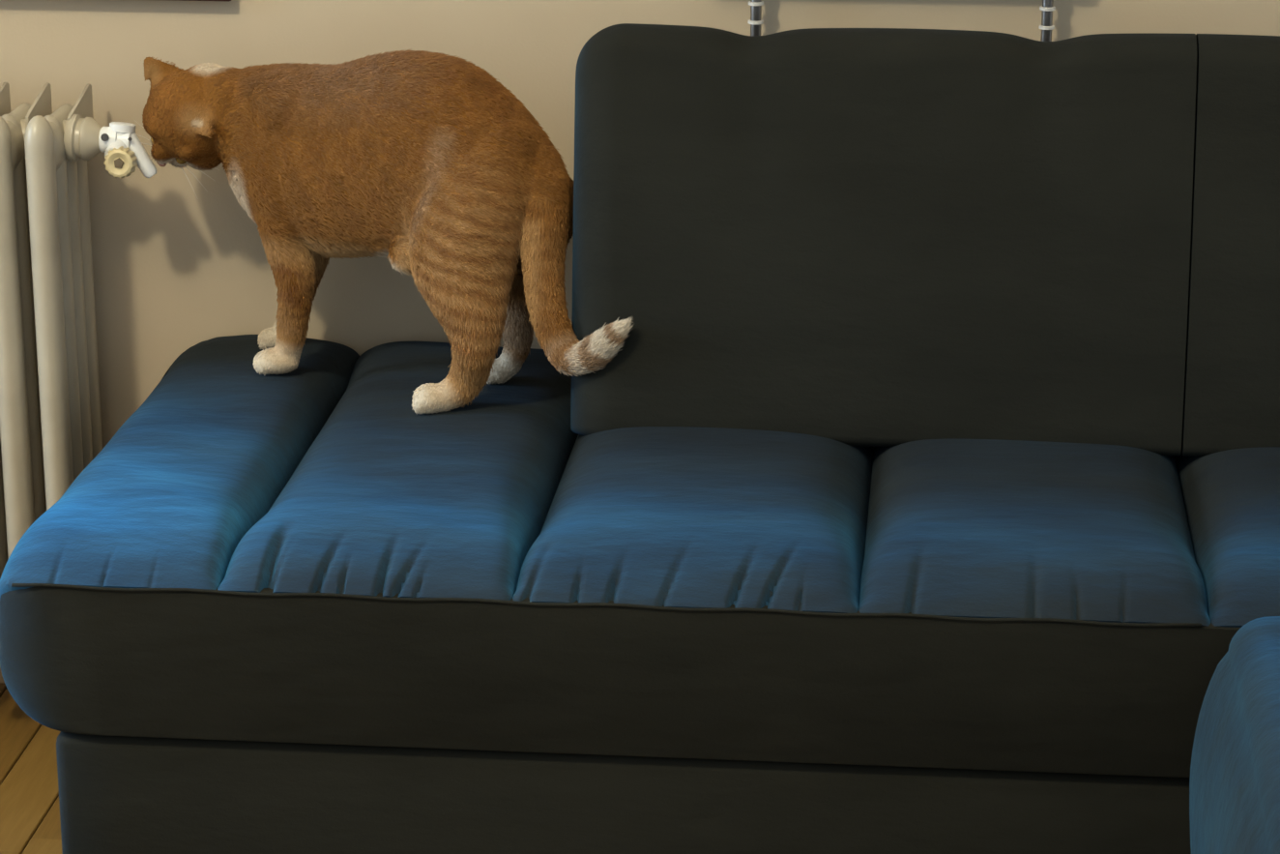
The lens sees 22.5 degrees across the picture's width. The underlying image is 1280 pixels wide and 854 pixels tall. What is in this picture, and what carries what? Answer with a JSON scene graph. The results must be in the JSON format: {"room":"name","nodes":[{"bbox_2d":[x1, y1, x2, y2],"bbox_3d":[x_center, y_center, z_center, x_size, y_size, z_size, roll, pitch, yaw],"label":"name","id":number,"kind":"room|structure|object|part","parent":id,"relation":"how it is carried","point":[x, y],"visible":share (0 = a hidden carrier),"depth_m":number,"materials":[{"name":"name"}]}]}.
{"room":"living room","nodes":[
{"label":"living room","id":0,"kind":"room"},
{"bbox_2d":[0,683,62,853],"bbox_3d":[-0.478,1.065,1.704,7.200,0.080,4.600,2,18,5],"label":"floor","id":1,"kind":"structure","parent":0,"point":[30,822],"depth_m":3.62,"materials":[{"name":"brown wood"}]},
{"bbox_2d":[0,23,1279,853],"bbox_3d":[0.345,0.181,2.897,1.931,0.865,1.599,2,18,5],"label":"sofa","id":2,"kind":"object","parent":1,"relation":"on","point":[920,492],"visible":0.94,"depth_m":3.10,"materials":[{"name":"fabric"}]},
{"bbox_2d":[0,334,359,597],"bbox_3d":[-0.467,0.032,3.371,0.219,0.075,0.763,2,18,5],"label":"seat cushion","id":3,"kind":"object","parent":2,"relation":"on","point":[171,505],"depth_m":3.21,"materials":[{"name":"fabric"}]},
{"bbox_2d":[135,48,633,414],"bbox_3d":[-0.280,-0.219,3.469,0.626,0.363,0.202,7,19,22],"label":"cat","id":4,"kind":"object","parent":2,"relation":"on","point":[425,161],"visible":1,"depth_m":3.40},
{"bbox_2d":[217,340,578,600],"bbox_3d":[-0.221,0.034,3.347,0.277,0.057,0.763,2,18,5],"label":"seat cushion","id":5,"kind":"object","parent":2,"relation":"on","point":[363,496],"depth_m":3.20,"materials":[{"name":"fabric"}]},
{"bbox_2d":[512,426,873,612],"bbox_3d":[0.077,0.042,3.319,0.320,0.059,0.763,2,18,5],"label":"seat cushion","id":6,"kind":"object","parent":2,"relation":"on","point":[610,519],"depth_m":3.09,"materials":[{"name":"fabric"}]},
{"bbox_3d":[0.248,-0.203,3.369,0.638,0.425,0.175,2,18,5],"label":"backrest","id":7,"kind":"part","parent":2,"relation":"part of","materials":[{"name":"fabric"}]},
{"bbox_2d":[858,438,1210,626],"bbox_3d":[0.395,0.051,3.290,0.319,0.059,0.764,2,18,5],"label":"seat cushion","id":8,"kind":"object","parent":2,"relation":"on","point":[952,532],"depth_m":3.06,"materials":[{"name":"fabric"}]},
{"bbox_2d":[1174,446,1279,627],"bbox_3d":[0.718,0.062,3.261,0.331,0.056,0.763,2,18,5],"label":"seat cushion","id":9,"kind":"object","parent":2,"relation":"on","point":[1227,499],"depth_m":3.11,"materials":[{"name":"fabric"}]},
{"bbox_3d":[0.913,-0.184,3.308,0.696,0.425,0.175,2,18,5],"label":"backrest","id":10,"kind":"part","parent":2,"relation":"part of","materials":[{"name":"fabric"}]},
{"bbox_2d":[1189,615,1279,853],"bbox_3d":[0.862,0.492,2.534,0.817,0.458,0.820,2,18,5],"label":"cushion","id":11,"kind":"object","parent":2,"relation":"on","point":[1235,668],"depth_m":2.72,"materials":[{"name":"fabric"}]},
{"bbox_2d":[0,0,1279,448],"bbox_3d":[-0.252,-1.078,3.478,7.200,3.000,0.120,2,18,5],"label":"wall","id":12,"kind":"structure","parent":0,"point":[175,269],"depth_m":3.65,"materials":[{"name":"beige paint"}]},
{"bbox_2d":[0,667,4,683],"bbox_3d":[-0.259,0.295,3.853,7.200,0.082,0.015,2,18,5],"label":"baseboard","id":13,"kind":"structure","parent":12,"relation":"attached to","point":[2,681],"depth_m":3.90,"materials":[{"name":"brown wood"}]},
{"bbox_2d":[0,82,156,578],"bbox_3d":[-0.744,-0.058,3.663,0.423,0.647,0.172,2,18,5],"label":"radiator","id":14,"kind":"object","parent":12,"relation":"attached to","point":[50,419],"visible":0.61,"depth_m":3.58,"materials":[{"name":"white metal"}]},
{"bbox_3d":[-0.571,-0.290,3.543,0.035,0.036,0.025,2,18,5],"label":"valve knob","id":15,"kind":"part","parent":14,"relation":"part of","materials":[{"name":"plastic"}]},
{"bbox_2d":[170,0,231,1],"bbox_3d":[-0.806,-0.723,3.573,0.702,0.492,0.023,2,18,5],"label":"framed picture","id":16,"kind":"object","parent":12,"relation":"attached to","point":[170,0],"visible":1,"depth_m":3.61,"materials":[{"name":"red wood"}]},
{"bbox_2d":[747,0,1055,41],"bbox_3d":[0.257,-0.366,3.559,0.410,0.337,0.066,2,18,5],"label":"wall rack","id":17,"kind":"object","parent":12,"relation":"attached to","point":[1047,8],"visible":0.19,"depth_m":3.52,"materials":[{"name":"silver metal"}]},
{"bbox_3d":[0.127,-0.362,3.575,0.012,0.320,0.012,2,18,5],"label":"rod","id":18,"kind":"part","parent":17,"relation":"part of","materials":[{"name":"silver metal"}]},
{"bbox_3d":[0.444,-0.353,3.546,0.012,0.320,0.012,2,18,5],"label":"rod","id":19,"kind":"part","parent":17,"relation":"part of","materials":[{"name":"silver metal"}]}
]}

